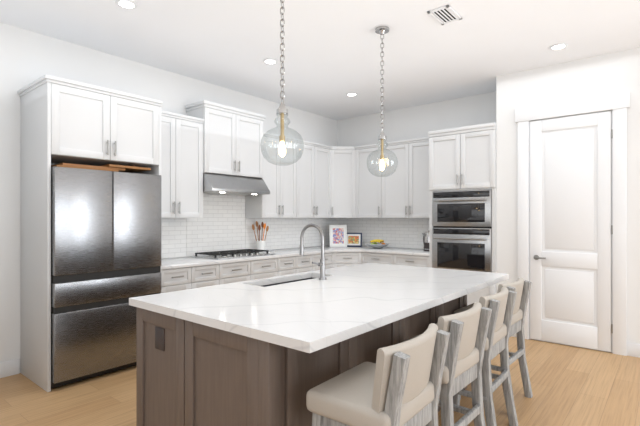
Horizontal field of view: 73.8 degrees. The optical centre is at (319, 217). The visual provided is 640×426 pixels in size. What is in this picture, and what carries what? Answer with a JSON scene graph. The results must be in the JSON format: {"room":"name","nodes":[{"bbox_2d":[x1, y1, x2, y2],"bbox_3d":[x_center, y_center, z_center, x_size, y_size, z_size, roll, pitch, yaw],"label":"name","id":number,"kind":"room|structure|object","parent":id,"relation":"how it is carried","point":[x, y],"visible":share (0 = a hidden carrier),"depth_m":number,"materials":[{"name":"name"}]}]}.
{"room":"kitchen","nodes":[
{"label":"kitchen","id":0,"kind":"room"},
{"bbox_2d":[0,22,336,372],"bbox_3d":[-2.924,-0.155,3.512,0.100,3.050,10.200,0,0,40],"label":"wall","id":1,"kind":"structure","parent":0,"point":[27,57],"depth_m":3.95,"materials":[{"name":"paint"}]},
{"bbox_2d":[0,359,18,377],"bbox_3d":[-4.354,1.305,1.684,0.014,0.130,5.360,0,0,39],"label":"baseboard","id":2,"kind":"structure","parent":1,"relation":"attached to","point":[9,368],"depth_m":3.69,"materials":[{"name":"paint"}]},
{"bbox_2d":[161,110,203,217],"bbox_3d":[-1.663,-0.560,4.664,0.377,1.120,0.698,0,0,40],"label":"upper cabinet","id":3,"kind":"object","parent":1,"relation":"attached to","point":[181,166],"visible":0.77,"depth_m":4.63,"materials":[{"name":"white wood"}]},
{"bbox_2d":[185,100,265,177],"bbox_3d":[-1.145,-0.923,5.272,0.402,0.813,0.944,0,0,40],"label":"upper cabinet","id":4,"kind":"object","parent":1,"relation":"attached to","point":[232,138],"visible":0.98,"depth_m":5.11,"materials":[{"name":"white wood"}]},
{"bbox_2d":[203,173,269,195],"bbox_3d":[-1.103,-0.404,5.238,0.485,0.219,0.890,0,0,40],"label":"range hood","id":5,"kind":"object","parent":4,"relation":"attached to","point":[226,184],"visible":0.81,"depth_m":5.06,"materials":[{"name":"silver metal"}]},
{"bbox_2d":[161,193,336,258],"bbox_3d":[-0.864,-0.028,5.922,0.010,0.974,3.656,0,0,39],"label":"tile backsplash","id":6,"kind":"structure","parent":1,"relation":"attached to","point":[223,224],"depth_m":5.52,"materials":[{"name":"white tile"}]},
{"bbox_2d":[245,132,297,217],"bbox_3d":[-0.658,-0.560,5.882,0.377,1.120,0.660,0,0,40],"label":"upper cabinet","id":7,"kind":"object","parent":1,"relation":"attached to","point":[279,201],"visible":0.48,"depth_m":5.74,"materials":[{"name":"white wood"}]},
{"bbox_2d":[296,139,331,217],"bbox_3d":[-0.197,-0.560,6.441,0.377,1.120,0.790,0,0,40],"label":"upper cabinet","id":8,"kind":"object","parent":1,"relation":"attached to","point":[313,181],"visible":0.81,"depth_m":6.33,"materials":[{"name":"white wood"}]},
{"bbox_2d":[330,146,354,217],"bbox_3d":[0.336,-0.560,6.898,0.620,1.120,0.623,0,0,40],"label":"upper cabinet","id":9,"kind":"object","parent":1,"relation":"attached to","point":[342,181],"visible":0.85,"depth_m":6.67,"materials":[{"name":"white wood"}]},
{"bbox_2d":[0,336,639,425],"bbox_3d":[0.587,1.420,0.618,9.200,0.100,10.200,0,0,40],"label":"floor","id":10,"kind":"structure","parent":0,"point":[574,386],"depth_m":3.29,"materials":[{"name":"brown wood"}]},
{"bbox_2d":[17,74,162,391],"bbox_3d":[-2.078,0.125,3.908,0.697,2.490,0.992,0,0,40],"label":"tall cabinet","id":11,"kind":"object","parent":10,"relation":"on","point":[62,120],"visible":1,"depth_m":3.58,"materials":[{"name":"white wood"}]},
{"bbox_2d":[51,166,160,388],"bbox_3d":[-2.054,0.480,3.903,0.685,1.780,0.910,0,0,40],"label":"refrigerator","id":12,"kind":"object","parent":10,"relation":"on","point":[105,246],"visible":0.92,"depth_m":3.60,"materials":[{"name":"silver metal"}]},
{"bbox_2d":[51,163,150,172],"bbox_3d":[-2.055,-0.450,3.897,0.510,0.076,0.800,0,0,40],"label":"cutting boards","id":13,"kind":"object","parent":12,"relation":"on","point":[120,168],"visible":0.52,"depth_m":3.77,"materials":[{"name":"brown wood"}]},
{"bbox_2d":[161,263,228,292],"bbox_3d":[-1.537,0.936,4.599,0.654,0.868,0.758,0,0,40],"label":"base cabinet","id":14,"kind":"object","parent":10,"relation":"on","point":[179,279],"depth_m":4.40,"materials":[{"name":"white wood"}]},
{"bbox_2d":[161,245,370,269],"bbox_3d":[-0.503,0.480,5.624,0.946,0.040,3.656,0,0,39],"label":"countertop","id":15,"kind":"structure","parent":14,"relation":"on","point":[174,263],"depth_m":5.05,"materials":[{"name":"stone"}]},
{"bbox_2d":[191,249,274,259],"bbox_3d":[-1.035,0.434,5.182,0.510,0.050,0.880,0,0,40],"label":"gas cooktop","id":16,"kind":"object","parent":15,"relation":"in","point":[227,254],"visible":1,"depth_m":5.08,"materials":[{"name":"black metal"}]},
{"bbox_2d":[252,221,268,249],"bbox_3d":[-0.808,0.250,5.752,0.191,0.418,0.239,0,0,40],"label":"utensil crock","id":17,"kind":"object","parent":15,"relation":"on","point":[260,244],"visible":0.94,"depth_m":5.70,"materials":[{"name":"ceramic"}]},
{"bbox_2d":[329,225,346,246],"bbox_3d":[0.288,0.286,6.818,0.280,0.348,0.113,0,0,-6],"label":"picture frame","id":18,"kind":"object","parent":15,"relation":"on","point":[337,235],"visible":1,"depth_m":6.79,"materials":[{"name":"paper"}]},
{"bbox_2d":[347,233,361,246],"bbox_3d":[0.539,0.348,6.824,0.270,0.224,0.080,0,0,12],"label":"picture frame","id":19,"kind":"object","parent":15,"relation":"on","point":[354,239],"visible":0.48,"depth_m":6.80,"materials":[{"name":"paper"}]},
{"bbox_2d":[365,239,388,248],"bbox_3d":[0.866,0.391,6.427,0.380,0.135,0.380,0,0,40],"label":"fruit bowl","id":20,"kind":"object","parent":15,"relation":"on","point":[378,245],"visible":1,"depth_m":6.36,"materials":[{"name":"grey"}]},
{"bbox_2d":[225,257,284,282],"bbox_3d":[-1.048,0.936,5.192,0.654,0.868,1.020,0,0,40],"label":"base cabinet","id":21,"kind":"object","parent":10,"relation":"on","point":[265,268],"depth_m":5.07,"materials":[{"name":"white wood"}]},
{"bbox_2d":[285,255,308,274],"bbox_3d":[-0.552,0.936,5.794,0.654,0.868,0.780,0,0,40],"label":"base cabinet","id":22,"kind":"object","parent":10,"relation":"on","point":[295,264],"depth_m":5.61,"materials":[{"name":"white wood"}]},
{"bbox_2d":[136,295,466,425],"bbox_3d":[0.073,0.936,2.958,1.116,0.868,2.238,0,0,40],"label":"kitchen island","id":23,"kind":"object","parent":10,"relation":"on","point":[270,351],"depth_m":2.06,"materials":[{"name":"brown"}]},
{"bbox_2d":[157,265,508,354],"bbox_3d":[0.350,0.480,2.880,1.065,0.040,2.510,0,0,40],"label":"island countertop","id":24,"kind":"structure","parent":23,"relation":"on","point":[307,315],"depth_m":2.29,"materials":[{"name":"white stone"}]},
{"bbox_2d":[257,275,319,286],"bbox_3d":[-0.221,0.605,3.215,0.265,0.234,0.784,0,0,40],"label":"sink","id":25,"kind":"object","parent":24,"relation":"in","point":[302,276],"depth_m":3.34,"materials":[{"name":"silver metal"}]},
{"bbox_2d":[299,224,326,279],"bbox_3d":[-0.085,0.250,3.212,0.258,0.417,0.152,0,0,40],"label":"faucet","id":26,"kind":"object","parent":24,"relation":"on","point":[321,264],"visible":1,"depth_m":3.18,"materials":[{"name":"silver metal"}]},
{"bbox_2d":[309,252,332,270],"bbox_3d":[-0.188,0.936,6.226,0.666,0.868,0.589,0,0,40],"label":"base cabinet","id":27,"kind":"object","parent":10,"relation":"on","point":[328,257],"depth_m":5.98,"materials":[{"name":"white wood"}]},
{"bbox_2d":[333,252,360,267],"bbox_3d":[0.361,0.936,6.651,0.972,0.868,0.972,0,0,40],"label":"base cabinet","id":28,"kind":"object","parent":10,"relation":"on","point":[340,259],"depth_m":6.25,"materials":[{"name":"white wood"}]},
{"bbox_2d":[362,247,428,255],"bbox_3d":[1.119,0.480,6.235,1.320,0.040,0.650,0,0,39],"label":"countertop","id":29,"kind":"structure","parent":28,"relation":"on","point":[386,250],"depth_m":6.03,"materials":[{"name":"stone"}]},
{"bbox_2d":[422,230,428,250],"bbox_3d":[1.501,0.316,5.941,0.201,0.285,0.182,0,0,40],"label":"kettle","id":30,"kind":"object","parent":29,"relation":"on","point":[426,240],"visible":0.42,"depth_m":5.89,"materials":[{"name":"plastic"}]},
{"bbox_2d":[306,323,449,425],"bbox_3d":[0.254,0.919,1.776,0.456,0.910,0.484,0,0,40],"label":"stool","id":31,"kind":"object","parent":10,"relation":"on","point":[399,384],"visible":1,"depth_m":1.65,"materials":[{"name":"grey wood"}]},
{"bbox_2d":[361,252,396,264],"bbox_3d":[1.003,0.936,6.320,0.646,0.868,0.666,0,0,40],"label":"base cabinet","id":32,"kind":"object","parent":10,"relation":"on","point":[381,258],"depth_m":6.07,"materials":[{"name":"white wood"}]},
{"bbox_2d":[397,254,428,266],"bbox_3d":[1.396,0.936,6.005,0.601,0.868,0.654,0,0,40],"label":"base cabinet","id":33,"kind":"object","parent":10,"relation":"on","point":[406,260],"depth_m":5.74,"materials":[{"name":"white wood"}]},
{"bbox_2d":[401,302,491,425],"bbox_3d":[0.619,0.919,2.261,0.452,0.910,0.480,0,0,40],"label":"stool","id":34,"kind":"object","parent":10,"relation":"on","point":[467,330],"visible":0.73,"depth_m":2.13,"materials":[{"name":"grey wood"}]},
{"bbox_2d":[428,122,495,305],"bbox_3d":[1.939,0.122,5.529,0.838,2.494,0.697,0,0,40],"label":"tall cabinet","id":35,"kind":"object","parent":10,"relation":"on","point":[462,158],"visible":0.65,"depth_m":5.25,"materials":[{"name":"white wood"}]},
{"bbox_2d":[432,189,491,271],"bbox_3d":[1.911,0.185,5.495,0.742,1.050,0.668,0,0,40],"label":"double wall oven","id":36,"kind":"object","parent":35,"relation":"in","point":[462,231],"visible":0.85,"depth_m":5.26,"materials":[{"name":"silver metal"}]},
{"bbox_2d":[436,287,517,425],"bbox_3d":[0.997,0.919,2.771,0.452,0.910,0.480,0,0,40],"label":"stool","id":37,"kind":"object","parent":10,"relation":"on","point":[501,304],"visible":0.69,"depth_m":2.64,"materials":[{"name":"grey wood"}]},
{"bbox_2d":[453,277,532,399],"bbox_3d":[1.317,0.919,3.241,0.456,0.910,0.484,0,0,40],"label":"stool","id":38,"kind":"object","parent":10,"relation":"on","point":[521,287],"visible":0.19,"depth_m":3.24,"materials":[{"name":"grey wood"}]},
{"bbox_2d":[0,0,639,119],"bbox_3d":[0.587,-1.730,0.618,9.200,0.100,10.200,0,0,40],"label":"ceiling","id":39,"kind":"structure","parent":0,"point":[332,50],"depth_m":4.01,"materials":[{"name":"paint"}]},
{"bbox_2d":[115,0,137,8],"bbox_3d":[-1.515,-1.673,3.335,0.160,0.010,0.160,0,0,40],"label":"recessed light","id":40,"kind":"object","parent":39,"relation":"in","point":[127,4],"visible":1,"depth_m":3.33,"materials":[{"name":"paint"}]},
{"bbox_2d":[263,58,277,64],"bbox_3d":[-0.531,-1.673,4.559,0.160,0.010,0.160,0,0,40],"label":"recessed light","id":41,"kind":"object","parent":39,"relation":"in","point":[270,61],"visible":0.98,"depth_m":4.55,"materials":[{"name":"paint"}]},
{"bbox_2d":[260,0,303,165],"bbox_3d":[-0.244,-1.009,2.754,0.282,1.338,0.282,0,0,40],"label":"pendant light","id":42,"kind":"object","parent":39,"relation":"hanging from","point":[282,110],"visible":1,"depth_m":2.75,"materials":[{"name":"clear glass"}]},
{"bbox_2d":[346,93,357,95],"bbox_3d":[0.431,-1.673,5.774,0.160,0.010,0.160,0,0,40],"label":"recessed light","id":43,"kind":"object","parent":39,"relation":"in","point":[351,94],"visible":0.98,"depth_m":5.76,"materials":[{"name":"paint"}]},
{"bbox_2d":[367,26,397,176],"bbox_3d":[0.552,-1.022,3.783,0.282,1.313,0.282,0,0,40],"label":"pendant light","id":44,"kind":"object","parent":39,"relation":"hanging from","point":[381,30],"visible":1,"depth_m":3.77,"materials":[{"name":"clear glass"}]},
{"bbox_2d":[427,5,461,24],"bbox_3d":[1.032,-1.671,3.516,0.180,0.014,0.290,0,0,40],"label":"ceiling vent","id":45,"kind":"object","parent":39,"relation":"in","point":[446,14],"visible":1,"depth_m":3.51,"materials":[{"name":"metal"}]},
{"bbox_2d":[549,43,567,49],"bbox_3d":[2.334,-1.673,4.167,0.160,0.010,0.160,0,0,40],"label":"recessed light","id":46,"kind":"object","parent":39,"relation":"in","point":[559,46],"visible":1,"depth_m":4.15,"materials":[{"name":"paint"}]},
{"bbox_2d":[337,92,495,146],"bbox_3d":[1.423,-0.155,6.473,2.840,3.050,0.100,0,0,40],"label":"wall","id":47,"kind":"structure","parent":0,"point":[419,121],"depth_m":6.38,"materials":[{"name":"paint"}]},
{"bbox_2d":[354,143,381,217],"bbox_3d":[0.830,-0.560,6.651,0.480,1.120,0.377,0,0,40],"label":"upper cabinet","id":48,"kind":"object","parent":47,"relation":"attached to","point":[368,194],"visible":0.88,"depth_m":6.54,"materials":[{"name":"white wood"}]},
{"bbox_2d":[337,218,428,248],"bbox_3d":[1.067,0.230,6.690,1.980,0.458,0.014,0,0,39],"label":"tile backsplash","id":49,"kind":"structure","parent":47,"relation":"attached to","point":[398,232],"depth_m":6.65,"materials":[{"name":"white tile"}]},
{"bbox_2d":[382,137,428,217],"bbox_3d":[1.365,-0.560,6.209,0.908,1.120,0.377,0,0,40],"label":"upper cabinet","id":50,"kind":"object","parent":47,"relation":"attached to","point":[405,189],"visible":0.62,"depth_m":6.10,"materials":[{"name":"white wood"}]},
{"bbox_2d":[496,47,639,352],"bbox_3d":[4.698,-0.155,3.372,6.160,3.050,0.720,0,0,40],"label":"wall","id":51,"kind":"structure","parent":0,"point":[608,73],"depth_m":4.58,"materials":[{"name":"paint"}]},
{"bbox_2d":[530,111,612,351],"bbox_3d":[2.651,0.137,4.537,0.770,2.443,0.080,0,0,40],"label":"pantry door","id":52,"kind":"structure","parent":51,"relation":"in","point":[571,229],"depth_m":4.54,"materials":[{"name":"paint"}]},
{"bbox_2d":[515,91,629,355],"bbox_3d":[2.659,0.060,4.558,1.065,2.620,0.040,0,0,40],"label":"door frame","id":53,"kind":"structure","parent":51,"relation":"attached to","point":[618,104],"depth_m":4.30,"materials":[{"name":"paint"}]},
{"bbox_2d":[627,342,639,357],"bbox_3d":[4.949,1.305,2.687,4.900,0.130,0.014,0,0,39],"label":"baseboard","id":54,"kind":"structure","parent":51,"relation":"attached to","point":[633,349],"depth_m":4.21,"materials":[{"name":"paint"}]}
]}

